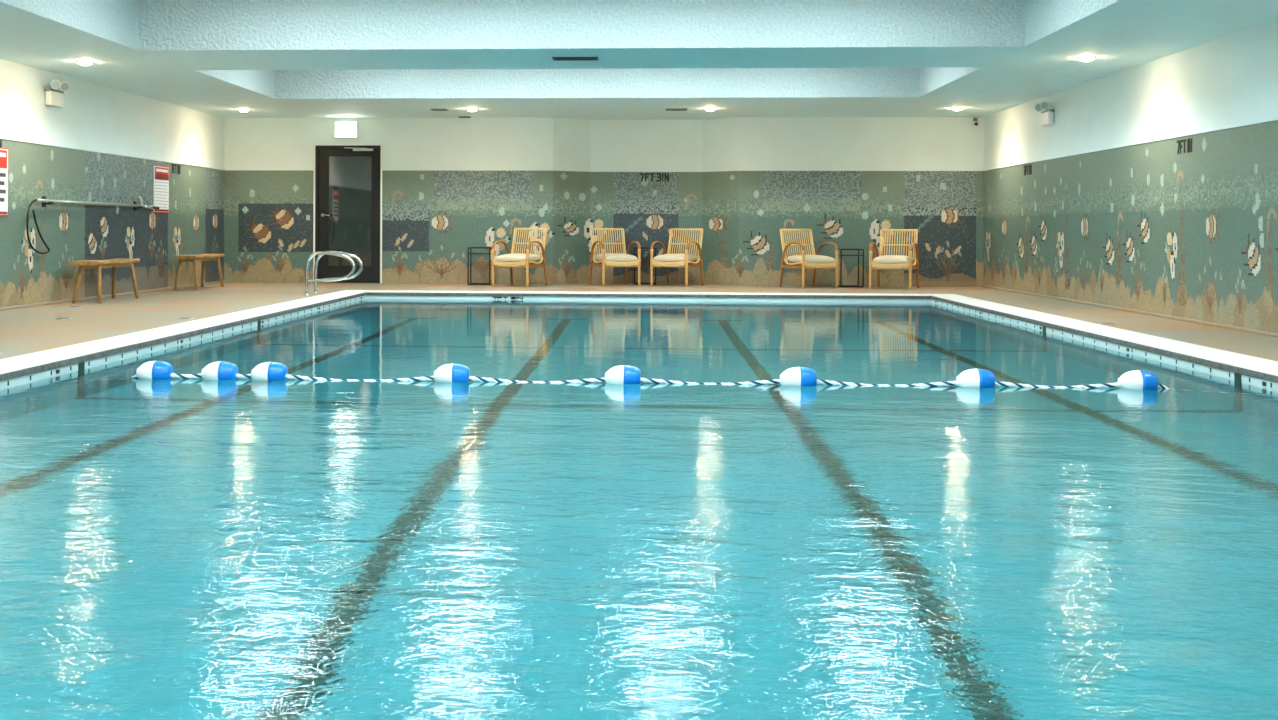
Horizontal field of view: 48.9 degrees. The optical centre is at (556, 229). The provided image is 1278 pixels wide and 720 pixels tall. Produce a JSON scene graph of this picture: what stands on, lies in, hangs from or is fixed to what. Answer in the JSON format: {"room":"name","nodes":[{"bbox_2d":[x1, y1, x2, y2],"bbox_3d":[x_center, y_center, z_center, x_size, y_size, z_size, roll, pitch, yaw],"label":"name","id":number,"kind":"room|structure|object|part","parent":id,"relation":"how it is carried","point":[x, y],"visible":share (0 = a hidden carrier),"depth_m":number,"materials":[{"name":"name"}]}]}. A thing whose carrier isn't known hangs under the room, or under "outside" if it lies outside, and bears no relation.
{"room":"indoor swimming pool","nodes":[
{"label":"indoor swimming pool","id":0,"kind":"room"},
{"bbox_2d":[0,58,224,307],"bbox_3d":[-6.072,-0.461,10.152,0.200,2.586,24.700,0,0,4],"label":"wall","id":1,"kind":"structure","parent":0,"point":[93,116],"depth_m":16.99,"materials":[{"name":"white paint"}]},
{"bbox_2d":[0,147,7,215],"bbox_3d":[-5.705,-0.487,14.252,0.018,0.700,0.490,0,0,4],"label":"notice sign","id":2,"kind":"object","parent":1,"relation":"attached to","point":[3,151],"visible":1,"depth_m":14.40,"materials":[{"name":"white plastic"}]},
{"bbox_2d":[44,79,69,107],"bbox_3d":[-5.546,-1.508,15.580,0.161,0.283,0.400,0,0,4],"label":"emergency light","id":3,"kind":"object","parent":1,"relation":"attached to","point":[55,98],"visible":1,"depth_m":15.50,"materials":[{"name":"white plastic"}]},
{"bbox_2d":[26,196,158,253],"bbox_3d":[-5.495,-0.080,16.772,0.123,0.702,4.054,0,0,4],"label":"pole","id":4,"kind":"object","parent":1,"relation":"attached to","point":[43,200],"visible":1,"depth_m":15.51,"materials":[{"name":"silver metal"}]},
{"bbox_2d":[0,280,225,310],"bbox_3d":[-5.976,0.817,9.915,0.030,0.030,24.240,0,0,4],"label":"baseboard","id":5,"kind":"structure","parent":1,"relation":"attached to","point":[207,283],"depth_m":16.72,"materials":[{"name":"beige tile"}]},
{"bbox_2d":[0,136,225,169],"bbox_3d":[-5.983,-0.939,9.916,0.024,0.022,24.240,0,0,4],"label":"trim","id":6,"kind":"structure","parent":1,"relation":"attached to","point":[6,138],"depth_m":16.97,"materials":[{"name":"white paint"}]},
{"bbox_2d":[153,165,168,212],"bbox_3d":[-5.399,-0.546,19.107,0.018,0.640,0.580,0,0,4],"label":"notice sign","id":7,"kind":"object","parent":1,"relation":"attached to","point":[160,173],"visible":0.97,"depth_m":19.08,"materials":[{"name":"white plastic"}]},
{"bbox_2d":[156,169,167,172],"bbox_3d":[-5.390,-0.799,19.107,0.002,0.038,0.460,0,0,4],"label":"print","id":8,"kind":"object","parent":7,"relation":"attached to","point":[157,170],"depth_m":19.10,"materials":[{"name":"white"}]},
{"bbox_2d":[171,164,179,173],"bbox_3d":[-5.365,-0.846,19.709,0.005,0.138,0.384,0,0,4],"label":"depth marker","id":9,"kind":"object","parent":1,"relation":"attached to","point":[172,165],"visible":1,"depth_m":19.64,"materials":[{"name":"black tile"}]},
{"bbox_2d":[343,282,374,282],"bbox_3d":[-3.253,-0.283,22.138,1.080,2.250,0.100,0,0,4],"label":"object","id":10,"kind":"structure","parent":0,"point":[343,282],"depth_m":22.08,"materials":[{"name":"black paint"}]},
{"bbox_2d":[224,117,983,286],"bbox_3d":[0.650,-0.438,21.977,12.130,2.586,0.668,0,0,4],"label":"wall","id":11,"kind":"structure","parent":0,"point":[450,186],"depth_m":21.76,"materials":[{"name":"white paint"}]},
{"bbox_2d":[335,122,357,137],"bbox_3d":[-3.292,-1.554,21.863,0.350,0.250,0.056,0,0,4],"label":"exit sign","id":12,"kind":"object","parent":11,"relation":"attached to","point":[342,129],"visible":1,"depth_m":21.83,"materials":[{"name":"white plastic"}]},
{"bbox_2d":[313,145,382,282],"bbox_3d":[-3.266,-0.233,21.940,1.084,2.150,0.218,0,0,4],"label":"door","id":13,"kind":"structure","parent":11,"relation":"in","point":[347,179],"depth_m":21.91,"materials":[{"name":"black"}]},
{"bbox_3d":[-3.237,-0.283,21.929,0.674,1.710,0.012,0,0,4],"label":"glass pane","id":14,"kind":"part","parent":13,"relation":"part of","materials":[{"name":"black"}]},
{"bbox_2d":[640,173,668,180],"bbox_3d":[1.534,-0.817,22.044,0.466,0.138,0.005,0,0,4],"label":"depth marker","id":15,"kind":"object","parent":11,"relation":"attached to","point":[664,176],"visible":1,"depth_m":22.04,"materials":[{"name":"black tile"}]},
{"bbox_2d":[972,118,977,125],"bbox_3d":[6.333,-1.621,21.176,0.094,0.139,0.216,0,0,4],"label":"security camera","id":16,"kind":"object","parent":11,"relation":"attached to","point":[975,120],"visible":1,"depth_m":21.16,"materials":[{"name":"grey plastic"}]},
{"bbox_2d":[0,0,1277,119],"bbox_3d":[-0.110,-2.168,9.827,12.130,0.870,25.200,0,0,4],"label":"ceiling","id":17,"kind":"structure","parent":0,"point":[268,58],"depth_m":13.67,"materials":[{"name":"white paint"}]},
{"bbox_2d":[77,61,93,64],"bbox_3d":[-4.933,-1.732,14.639,0.170,0.034,0.170,0,0,4],"label":"recessed light","id":18,"kind":"object","parent":17,"relation":"in","point":[80,62],"visible":1,"depth_m":14.59,"materials":[{"name":"white glass"}]},
{"bbox_2d":[430,109,448,110],"bbox_3d":[-1.704,-1.733,20.323,0.230,0.012,0.250,0,0,4],"label":"ceiling vent","id":19,"kind":"object","parent":17,"relation":"in","point":[430,109],"visible":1,"depth_m":20.32,"materials":[{"name":"grey metal"}]},
{"bbox_2d":[552,57,598,60],"bbox_3d":[0.188,-1.726,14.177,0.460,0.012,0.200,0,0,4],"label":"ceiling vent","id":20,"kind":"object","parent":17,"relation":"in","point":[553,58],"visible":1,"depth_m":14.13,"materials":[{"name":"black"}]},
{"bbox_2d":[666,108,687,110],"bbox_3d":[1.722,-1.721,20.157,0.310,0.012,0.250,0,0,4],"label":"ceiling vent","id":21,"kind":"object","parent":17,"relation":"in","point":[679,109],"visible":1,"depth_m":20.09,"materials":[{"name":"grey metal"}]},
{"bbox_2d":[1078,57,1095,60],"bbox_3d":[5.296,-1.696,13.995,0.170,0.034,0.170,0,0,4],"label":"recessed light","id":22,"kind":"object","parent":17,"relation":"in","point":[1080,58],"visible":1,"depth_m":13.95,"materials":[{"name":"white glass"}]},
{"bbox_2d":[0,282,1277,361],"bbox_3d":[-0.121,0.978,9.827,12.130,0.250,25.200,0,0,4],"label":"floor","id":23,"kind":"structure","parent":0,"point":[27,330],"depth_m":14.69,"materials":[{"name":"beige tile"}]},
{"bbox_2d":[70,258,139,302],"bbox_3d":[-5.255,0.596,16.343,0.342,0.485,1.320,0,0,4],"label":"wooden bench","id":24,"kind":"object","parent":23,"relation":"on","point":[117,262],"visible":1,"depth_m":15.87,"materials":[{"name":"brown wood"}]},
{"bbox_3d":[-5.412,0.619,15.810,0.048,0.439,0.139,0,0,33],"label":"leg","id":25,"kind":"part","parent":24,"relation":"part of","materials":[{"name":"brown wood"}]},
{"bbox_3d":[-5.167,0.620,15.795,0.048,0.439,0.139,0,0,-25],"label":"leg","id":26,"kind":"part","parent":24,"relation":"part of","materials":[{"name":"brown wood"}]},
{"bbox_3d":[-5.254,0.382,16.343,0.339,0.057,1.320,0,0,4],"label":"seat","id":27,"kind":"part","parent":24,"relation":"part of","materials":[{"name":"brown wood"}]},
{"bbox_3d":[-5.343,0.619,16.890,0.048,0.439,0.139,0,0,-25],"label":"leg","id":28,"kind":"part","parent":24,"relation":"part of","materials":[{"name":"brown wood"}]},
{"bbox_3d":[-5.098,0.620,16.875,0.048,0.439,0.139,0,0,33],"label":"leg","id":29,"kind":"part","parent":24,"relation":"part of","materials":[{"name":"brown wood"}]},
{"bbox_2d":[173,254,224,290],"bbox_3d":[-5.024,0.597,19.685,0.342,0.485,1.320,0,0,4],"label":"wooden bench","id":30,"kind":"object","parent":23,"relation":"on","point":[201,257],"visible":0.99,"depth_m":19.16,"materials":[{"name":"brown wood"}]},
{"bbox_3d":[-5.181,0.619,19.152,0.048,0.439,0.139,0,0,33],"label":"leg","id":31,"kind":"part","parent":30,"relation":"part of","materials":[{"name":"brown wood"}]},
{"bbox_3d":[-4.936,0.620,19.137,0.048,0.439,0.139,0,0,-25],"label":"leg","id":32,"kind":"part","parent":30,"relation":"part of","materials":[{"name":"brown wood"}]},
{"bbox_3d":[-5.024,0.383,19.685,0.339,0.057,1.320,0,0,4],"label":"seat","id":33,"kind":"part","parent":30,"relation":"part of","materials":[{"name":"brown wood"}]},
{"bbox_3d":[-5.113,0.620,20.233,0.048,0.439,0.139,0,0,-25],"label":"leg","id":34,"kind":"part","parent":30,"relation":"part of","materials":[{"name":"brown wood"}]},
{"bbox_3d":[-4.868,0.621,20.217,0.048,0.439,0.139,0,0,33],"label":"leg","id":35,"kind":"part","parent":30,"relation":"part of","materials":[{"name":"brown wood"}]},
{"bbox_2d":[303,251,354,294],"bbox_3d":[-2.910,0.562,17.898,0.674,0.562,0.090,0,0,4],"label":"grab rail","id":36,"kind":"object","parent":23,"relation":"on","point":[311,256],"visible":1,"depth_m":17.89,"materials":[{"name":"silver metal"}]},
{"bbox_2d":[312,251,362,292],"bbox_3d":[-2.880,0.562,18.377,0.674,0.562,0.090,0,0,4],"label":"grab rail","id":37,"kind":"object","parent":23,"relation":"on","point":[357,258],"visible":0.8,"depth_m":18.36,"materials":[{"name":"silver metal"}]},
{"bbox_2d":[467,247,491,284],"bbox_3d":[-1.171,0.560,21.366,0.348,0.571,0.348,0,0,4],"label":"side table","id":38,"kind":"object","parent":23,"relation":"on","point":[470,248],"visible":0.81,"depth_m":21.20,"materials":[{"name":"black paint"}]},
{"bbox_3d":[-1.346,0.560,21.212,0.018,0.535,0.018,0,0,4],"label":"leg","id":39,"kind":"part","parent":38,"relation":"part of","materials":[{"name":"black paint"}]},
{"bbox_3d":[-1.325,0.560,21.541,0.018,0.535,0.018,0,0,4],"label":"leg","id":40,"kind":"part","parent":38,"relation":"part of","materials":[{"name":"black paint"}]},
{"bbox_3d":[-1.172,0.837,21.366,0.348,0.018,0.348,0,0,4],"label":"foot frame","id":41,"kind":"part","parent":38,"relation":"part of","materials":[{"name":"black paint"}]},
{"bbox_3d":[-1.017,0.561,21.191,0.018,0.535,0.018,0,0,4],"label":"leg","id":42,"kind":"part","parent":38,"relation":"part of","materials":[{"name":"black paint"}]},
{"bbox_2d":[492,228,547,286],"bbox_3d":[-0.557,0.416,20.997,0.643,0.875,0.755,0,0,25],"label":"rattan armchair","id":43,"kind":"object","parent":23,"relation":"on","point":[515,260],"visible":1,"depth_m":20.89,"materials":[{"name":"beige wicker"}]},
{"bbox_3d":[-0.950,0.572,20.824,0.048,0.556,0.042,0,0,25],"label":"leg","id":44,"kind":"part","parent":43,"relation":"part of","materials":[{"name":"brown wood"}]},
{"bbox_3d":[-0.837,0.308,21.085,0.060,0.273,0.589,0,0,25],"label":"armrest","id":45,"kind":"part","parent":43,"relation":"part of","materials":[{"name":"brown wood"}]},
{"bbox_3d":[-0.599,0.505,20.907,0.524,0.085,0.555,0,0,25],"label":"seat","id":46,"kind":"part","parent":43,"relation":"part of","materials":[{"name":"wicker"}]},
{"bbox_3d":[-0.692,0.548,20.704,0.550,0.035,0.024,0,0,25],"label":"rail","id":47,"kind":"part","parent":43,"relation":"part of","materials":[{"name":"brown wood"}]},
{"bbox_3d":[-0.698,0.640,21.375,0.048,0.426,0.105,0,0,25],"label":"leg","id":48,"kind":"part","parent":43,"relation":"part of","materials":[{"name":"brown wood"}]},
{"bbox_2d":[495,253,539,261],"bbox_3d":[-0.589,0.433,20.927,0.516,0.138,0.540,0,0,25],"label":"cushion","id":49,"kind":"object","parent":43,"relation":"on","point":[510,257],"depth_m":20.72,"materials":[{"name":"beige fabric"}]},
{"bbox_3d":[-0.432,0.574,20.587,0.048,0.556,0.042,0,0,25],"label":"leg","id":50,"kind":"part","parent":43,"relation":"part of","materials":[{"name":"brown wood"}]},
{"bbox_3d":[-0.549,0.249,21.012,0.552,0.540,0.721,0,0,25],"label":"backrest","id":51,"kind":"part","parent":43,"relation":"part of","materials":[{"name":"wicker"}]},
{"bbox_3d":[-0.307,0.310,20.842,0.060,0.273,0.589,0,0,25],"label":"armrest","id":52,"kind":"part","parent":43,"relation":"part of","materials":[{"name":"brown wood"}]},
{"bbox_3d":[-0.309,0.544,20.854,0.022,0.045,0.570,0,0,25],"label":"rail","id":53,"kind":"part","parent":43,"relation":"part of","materials":[{"name":"brown wood"}]},
{"bbox_3d":[-0.180,0.642,21.138,0.048,0.426,0.105,0,0,25],"label":"leg","id":54,"kind":"part","parent":43,"relation":"part of","materials":[{"name":"brown wood"}]},
{"bbox_2d":[589,228,640,285],"bbox_3d":[0.881,0.421,21.410,0.643,0.875,0.754,0,0,-16],"label":"rattan armchair","id":55,"kind":"object","parent":23,"relation":"on","point":[624,259],"visible":1,"depth_m":21.31,"materials":[{"name":"brown wood"}]},
{"bbox_3d":[0.526,0.645,21.603,0.048,0.426,0.105,0,0,-16],"label":"leg","id":56,"kind":"part","parent":55,"relation":"part of","materials":[{"name":"brown wood"}]},
{"bbox_3d":[0.615,0.548,21.303,0.022,0.045,0.570,0,0,-16],"label":"rail","id":57,"kind":"part","parent":55,"relation":"part of","materials":[{"name":"brown wood"}]},
{"bbox_3d":[0.613,0.313,21.292,0.060,0.273,0.589,0,0,-16],"label":"armrest","id":58,"kind":"part","parent":55,"relation":"part of","materials":[{"name":"brown wood"}]},
{"bbox_3d":[0.698,0.578,21.021,0.048,0.556,0.042,0,0,-16],"label":"leg","id":59,"kind":"part","parent":55,"relation":"part of","materials":[{"name":"brown wood"}]},
{"bbox_3d":[0.877,0.254,21.426,0.552,0.540,0.721,0,0,-16],"label":"backrest","id":60,"kind":"part","parent":55,"relation":"part of","materials":[{"name":"wicker"}]},
{"bbox_2d":[595,253,636,261],"bbox_3d":[0.903,0.438,21.336,0.516,0.138,0.540,0,0,-16],"label":"cushion","id":61,"kind":"object","parent":55,"relation":"on","point":[603,257],"depth_m":21.11,"materials":[{"name":"beige fabric"}]},
{"bbox_3d":[0.972,0.554,21.101,0.550,0.035,0.024,0,0,-16],"label":"rail","id":62,"kind":"part","parent":55,"relation":"part of","materials":[{"name":"brown wood"}]},
{"bbox_3d":[0.909,0.511,21.314,0.524,0.085,0.555,0,0,-16],"label":"seat","id":63,"kind":"part","parent":55,"relation":"part of","materials":[{"name":"wicker"}]},
{"bbox_3d":[1.073,0.647,21.764,0.048,0.426,0.105,0,0,-16],"label":"leg","id":64,"kind":"part","parent":55,"relation":"part of","materials":[{"name":"brown wood"}]},
{"bbox_3d":[1.171,0.315,21.456,0.060,0.273,0.589,0,0,-16],"label":"armrest","id":65,"kind":"part","parent":55,"relation":"part of","materials":[{"name":"brown wood"}]},
{"bbox_3d":[1.245,0.580,21.182,0.048,0.556,0.042,0,0,-16],"label":"leg","id":66,"kind":"part","parent":55,"relation":"part of","materials":[{"name":"brown wood"}]},
{"bbox_2d":[0,290,1277,382],"bbox_3d":[0.633,0.963,10.105,8.260,0.224,17.850,0,0,4],"label":"coping","id":67,"kind":"object","parent":23,"relation":"on","point":[27,364],"visible":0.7,"depth_m":11.96,"materials":[{"name":"white concrete"}]},
{"bbox_2d":[634,247,655,284],"bbox_3d":[1.372,0.569,21.807,0.348,0.571,0.348,0,0,4],"label":"side table","id":68,"kind":"object","parent":23,"relation":"on","point":[642,283],"visible":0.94,"depth_m":21.64,"materials":[{"name":"black paint"}]},
{"bbox_3d":[1.371,0.846,21.807,0.348,0.018,0.348,0,0,4],"label":"foot frame","id":69,"kind":"part","parent":68,"relation":"part of","materials":[{"name":"black paint"}]},
{"bbox_2d":[650,228,703,286],"bbox_3d":[1.835,0.425,21.341,0.643,0.875,0.755,0,0,28],"label":"rattan armchair","id":70,"kind":"object","parent":23,"relation":"on","point":[666,260],"visible":1,"depth_m":21.20,"materials":[{"name":"beige wicker"}]},
{"bbox_3d":[1.433,0.580,21.189,0.048,0.556,0.042,0,0,28],"label":"leg","id":71,"kind":"part","parent":70,"relation":"part of","materials":[{"name":"brown wood"}]},
{"bbox_3d":[1.560,0.317,21.443,0.060,0.273,0.589,0,0,28],"label":"armrest","id":72,"kind":"part","parent":70,"relation":"part of","materials":[{"name":"brown wood"}]},
{"bbox_3d":[1.714,0.649,21.726,0.048,0.426,0.105,0,0,28],"label":"leg","id":73,"kind":"part","parent":70,"relation":"part of","materials":[{"name":"brown wood"}]},
{"bbox_3d":[1.788,0.514,21.253,0.524,0.085,0.555,0,0,28],"label":"seat","id":74,"kind":"part","parent":70,"relation":"part of","materials":[{"name":"wicker"}]},
{"bbox_3d":[1.685,0.556,21.056,0.550,0.035,0.024,0,0,28],"label":"rail","id":75,"kind":"part","parent":70,"relation":"part of","materials":[{"name":"brown wood"}]},
{"bbox_2d":[653,254,696,261],"bbox_3d":[1.799,0.441,21.273,0.516,0.138,0.540,0,0,28],"label":"cushion","id":76,"kind":"object","parent":70,"relation":"on","point":[665,257],"depth_m":21.06,"materials":[{"name":"beige fabric"}]},
{"bbox_3d":[1.843,0.258,21.356,0.552,0.540,0.721,0,0,28],"label":"backrest","id":77,"kind":"part","parent":70,"relation":"part of","materials":[{"name":"wicker"}]},
{"bbox_3d":[1.938,0.582,20.924,0.048,0.556,0.042,0,0,28],"label":"leg","id":78,"kind":"part","parent":70,"relation":"part of","materials":[{"name":"brown wood"}]},
{"bbox_3d":[2.076,0.318,21.173,0.060,0.273,0.589,0,0,28],"label":"armrest","id":79,"kind":"part","parent":70,"relation":"part of","materials":[{"name":"brown wood"}]},
{"bbox_3d":[2.075,0.553,21.185,0.022,0.045,0.570,0,0,28],"label":"rail","id":80,"kind":"part","parent":70,"relation":"part of","materials":[{"name":"brown wood"}]},
{"bbox_3d":[2.219,0.651,21.462,0.048,0.426,0.105,0,0,28],"label":"leg","id":81,"kind":"part","parent":70,"relation":"part of","materials":[{"name":"brown wood"}]},
{"bbox_2d":[779,229,837,288],"bbox_3d":[3.739,0.431,20.818,0.643,0.875,0.755,0,0,-21],"label":"rattan armchair","id":82,"kind":"object","parent":23,"relation":"on","point":[803,261],"visible":1,"depth_m":20.70,"materials":[{"name":"beige wicker"}]},
{"bbox_3d":[3.369,0.655,20.980,0.048,0.426,0.105,0,0,-21],"label":"leg","id":83,"kind":"part","parent":82,"relation":"part of","materials":[{"name":"brown wood"}]},
{"bbox_3d":[3.483,0.558,20.689,0.022,0.045,0.570,0,0,-21],"label":"rail","id":84,"kind":"part","parent":82,"relation":"part of","materials":[{"name":"brown wood"}]},
{"bbox_3d":[3.481,0.323,20.677,0.060,0.273,0.589,0,0,-21],"label":"armrest","id":85,"kind":"part","parent":82,"relation":"part of","materials":[{"name":"brown wood"}]},
{"bbox_3d":[3.590,0.588,20.415,0.048,0.556,0.042,0,0,-21],"label":"leg","id":86,"kind":"part","parent":82,"relation":"part of","materials":[{"name":"brown wood"}]},
{"bbox_3d":[3.733,0.264,20.834,0.552,0.540,0.721,0,0,-21],"label":"backrest","id":87,"kind":"part","parent":82,"relation":"part of","materials":[{"name":"wicker"}]},
{"bbox_2d":[787,255,834,262],"bbox_3d":[3.767,0.448,20.746,0.516,0.138,0.540,0,0,-21],"label":"cushion","id":88,"kind":"object","parent":82,"relation":"on","point":[794,258],"depth_m":20.54,"materials":[{"name":"beige fabric"}]},
{"bbox_3d":[3.899,0.657,21.188,0.048,0.426,0.105,0,0,-21],"label":"leg","id":89,"kind":"part","parent":82,"relation":"part of","materials":[{"name":"brown wood"}]},
{"bbox_3d":[3.775,0.521,20.725,0.524,0.085,0.555,0,0,-21],"label":"seat","id":90,"kind":"part","parent":82,"relation":"part of","materials":[{"name":"wicker"}]},
{"bbox_3d":[3.856,0.564,20.518,0.550,0.035,0.024,0,0,-21],"label":"rail","id":91,"kind":"part","parent":82,"relation":"part of","materials":[{"name":"brown wood"}]},
{"bbox_3d":[4.024,0.325,20.890,0.060,0.273,0.589,0,0,-21],"label":"armrest","id":92,"kind":"part","parent":82,"relation":"part of","materials":[{"name":"brown wood"}]},
{"bbox_3d":[4.121,0.590,20.623,0.048,0.556,0.042,0,0,-21],"label":"leg","id":93,"kind":"part","parent":82,"relation":"part of","materials":[{"name":"brown wood"}]},
{"bbox_2d":[838,249,863,287],"bbox_3d":[4.385,0.580,20.966,0.348,0.571,0.348,0,0,0],"label":"side table","id":94,"kind":"object","parent":23,"relation":"on","point":[840,255],"visible":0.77,"depth_m":20.79,"materials":[{"name":"black paint"}]},
{"bbox_3d":[4.219,0.579,20.801,0.018,0.535,0.018,0,0,0],"label":"leg","id":95,"kind":"part","parent":94,"relation":"part of","materials":[{"name":"black paint"}]},
{"bbox_3d":[4.384,0.856,20.966,0.348,0.018,0.348,0,0,0],"label":"foot frame","id":96,"kind":"part","parent":94,"relation":"part of","materials":[{"name":"black paint"}]},
{"bbox_3d":[4.550,0.580,21.130,0.018,0.535,0.018,0,0,0],"label":"leg","id":97,"kind":"part","parent":94,"relation":"part of","materials":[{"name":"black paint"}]},
{"bbox_3d":[4.549,0.580,20.800,0.018,0.535,0.018,0,0,0],"label":"leg","id":98,"kind":"part","parent":94,"relation":"part of","materials":[{"name":"black paint"}]},
{"bbox_2d":[869,229,918,289],"bbox_3d":[4.949,0.436,20.532,0.643,0.875,0.755,0,0,24],"label":"rattan armchair","id":99,"kind":"object","parent":23,"relation":"on","point":[886,262],"visible":1,"depth_m":20.41,"materials":[{"name":"beige wicker"}]},
{"bbox_3d":[4.559,0.591,20.352,0.048,0.556,0.042,0,0,24],"label":"leg","id":100,"kind":"part","parent":99,"relation":"part of","materials":[{"name":"brown wood"}]},
{"bbox_3d":[4.668,0.328,20.615,0.060,0.273,0.589,0,0,24],"label":"armrest","id":101,"kind":"part","parent":99,"relation":"part of","materials":[{"name":"brown wood"}]},
{"bbox_3d":[4.802,0.660,20.908,0.048,0.426,0.105,0,0,24],"label":"leg","id":102,"kind":"part","parent":99,"relation":"part of","materials":[{"name":"brown wood"}]},
{"bbox_3d":[4.909,0.525,20.441,0.524,0.085,0.555,0,0,24],"label":"seat","id":103,"kind":"part","parent":99,"relation":"part of","materials":[{"name":"wicker"}]},
{"bbox_3d":[4.820,0.567,20.237,0.550,0.035,0.024,0,0,24],"label":"rail","id":104,"kind":"part","parent":99,"relation":"part of","materials":[{"name":"brown wood"}]},
{"bbox_2d":[873,255,913,263],"bbox_3d":[4.918,0.452,20.461,0.516,0.138,0.540,0,0,24],"label":"cushion","id":105,"kind":"object","parent":99,"relation":"on","point":[886,259],"depth_m":20.24,"materials":[{"name":"beige fabric"}]},
{"bbox_3d":[4.957,0.269,20.547,0.552,0.540,0.721,0,0,24],"label":"backrest","id":106,"kind":"part","parent":99,"relation":"part of","materials":[{"name":"wicker"}]},
{"bbox_3d":[5.082,0.593,20.124,0.048,0.556,0.042,0,0,24],"label":"leg","id":107,"kind":"part","parent":99,"relation":"part of","materials":[{"name":"brown wood"}]},
{"bbox_3d":[5.202,0.329,20.382,0.060,0.273,0.589,0,0,24],"label":"armrest","id":108,"kind":"part","parent":99,"relation":"part of","materials":[{"name":"brown wood"}]},
{"bbox_3d":[5.324,0.662,20.679,0.048,0.426,0.105,0,0,24],"label":"leg","id":109,"kind":"part","parent":99,"relation":"part of","materials":[{"name":"brown wood"}]},
{"bbox_2d":[0,295,1277,390],"bbox_3d":[0.627,2.175,10.080,8.100,2.560,17.600,0,0,4],"label":"pool tile border","id":110,"kind":"object","parent":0,"point":[57,371],"visible":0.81,"depth_m":13.06,"materials":[{"name":"white tile"}]},
{"bbox_2d":[0,299,1277,719],"bbox_3d":[0.628,2.125,10.080,7.540,2.360,17.040,0,0,4],"label":"pool water","id":111,"kind":"object","parent":110,"relation":"in","point":[173,548],"visible":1,"depth_m":4.42,"materials":[{"name":"blue liquid"}]},
{"bbox_2d":[131,373,1168,388],"bbox_3d":[0.535,1.076,8.583,7.494,0.335,0.044,0,0,3],"label":"rope","id":112,"kind":"object","parent":111,"relation":"on","point":[185,376],"visible":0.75,"depth_m":8.57,"materials":[{"name":"white fabric"}]},
{"bbox_2d":[136,361,173,378],"bbox_3d":[-2.522,0.900,8.776,0.219,0.152,0.152,0,0,4],"label":"float","id":113,"kind":"object","parent":112,"relation":"attached to","point":[151,369],"visible":0.81,"depth_m":8.72,"materials":[{"name":"white plastic"}]},
{"bbox_2d":[201,361,238,379],"bbox_3d":[-2.107,0.902,8.749,0.221,0.152,0.152,0,0,-1],"label":"float","id":114,"kind":"object","parent":112,"relation":"attached to","point":[221,370],"visible":0.84,"depth_m":8.69,"materials":[{"name":"blue plastic"}]},
{"bbox_2d":[251,362,287,380],"bbox_3d":[-1.793,0.903,8.730,0.221,0.152,0.152,0,0,0],"label":"float","id":115,"kind":"object","parent":112,"relation":"attached to","point":[267,371],"visible":0.78,"depth_m":8.67,"materials":[{"name":"blue plastic"}]},
{"bbox_2d":[434,363,469,382],"bbox_3d":[-0.650,0.907,8.657,0.222,0.152,0.152,0,0,-4],"label":"float","id":116,"kind":"object","parent":112,"relation":"attached to","point":[453,373],"visible":0.8,"depth_m":8.60,"materials":[{"name":"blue plastic"}]},
{"bbox_2d":[605,365,640,383],"bbox_3d":[0.405,0.910,8.592,0.221,0.152,0.152,0,0,7],"label":"float","id":117,"kind":"object","parent":112,"relation":"attached to","point":[623,374],"visible":0.8,"depth_m":8.53,"materials":[{"name":"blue plastic"}]},
{"bbox_2d":[780,367,816,385],"bbox_3d":[1.469,0.914,8.524,0.221,0.152,0.152,0,0,0],"label":"float","id":118,"kind":"object","parent":112,"relation":"attached to","point":[795,376],"visible":0.79,"depth_m":8.47,"materials":[{"name":"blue plastic"}]},
{"bbox_2d":[956,368,994,387],"bbox_3d":[2.528,0.918,8.457,0.219,0.152,0.152,0,0,3],"label":"float","id":119,"kind":"object","parent":112,"relation":"attached to","point":[971,378],"visible":0.77,"depth_m":8.40,"materials":[{"name":"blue plastic"}]},
{"bbox_2d":[1117,370,1157,389],"bbox_3d":[3.482,0.921,8.397,0.221,0.152,0.152,0,0,0],"label":"float","id":120,"kind":"object","parent":112,"relation":"attached to","point":[1136,379],"visible":0.75,"depth_m":8.34,"materials":[{"name":"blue plastic"}]},
{"bbox_2d":[983,19,1277,332],"bbox_3d":[5.834,-0.420,9.402,0.200,2.586,24.700,0,0,4],"label":"wall","id":121,"kind":"structure","parent":0,"point":[1151,227],"depth_m":14.19,"materials":[{"name":"white paint"}]},
{"bbox_2d":[1024,164,1031,175],"bbox_3d":[6.325,-0.795,18.818,0.005,0.138,0.384,0,0,4],"label":"depth marker","id":122,"kind":"object","parent":121,"relation":"attached to","point":[1030,165],"visible":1,"depth_m":18.81,"materials":[{"name":"black tile"}]},
{"bbox_2d":[1035,102,1054,125],"bbox_3d":[6.186,-1.467,17.797,0.161,0.283,0.400,0,0,4],"label":"emergency light","id":123,"kind":"object","parent":121,"relation":"attached to","point":[1047,116],"visible":1,"depth_m":17.66,"materials":[{"name":"white plastic"}]},
{"bbox_2d":[981,285,1277,336],"bbox_3d":[5.700,0.858,9.180,0.030,0.030,24.240,0,0,4],"label":"baseboard","id":124,"kind":"structure","parent":121,"relation":"attached to","point":[986,286],"depth_m":14.11,"materials":[{"name":"beige tile"}]},
{"bbox_2d":[983,117,1277,170],"bbox_3d":[5.720,-0.898,9.179,0.024,0.022,24.240,0,0,4],"label":"trim","id":125,"kind":"structure","parent":121,"relation":"attached to","point":[1276,118],"depth_m":14.16,"materials":[{"name":"white paint"}]},
{"bbox_2d":[1176,138,1191,153],"bbox_3d":[5.981,-0.791,13.348,0.005,0.138,0.384,0,0,4],"label":"depth marker","id":126,"kind":"object","parent":121,"relation":"attached to","point":[1189,143],"visible":1,"depth_m":13.31,"materials":[{"name":"black tile"}]}
]}

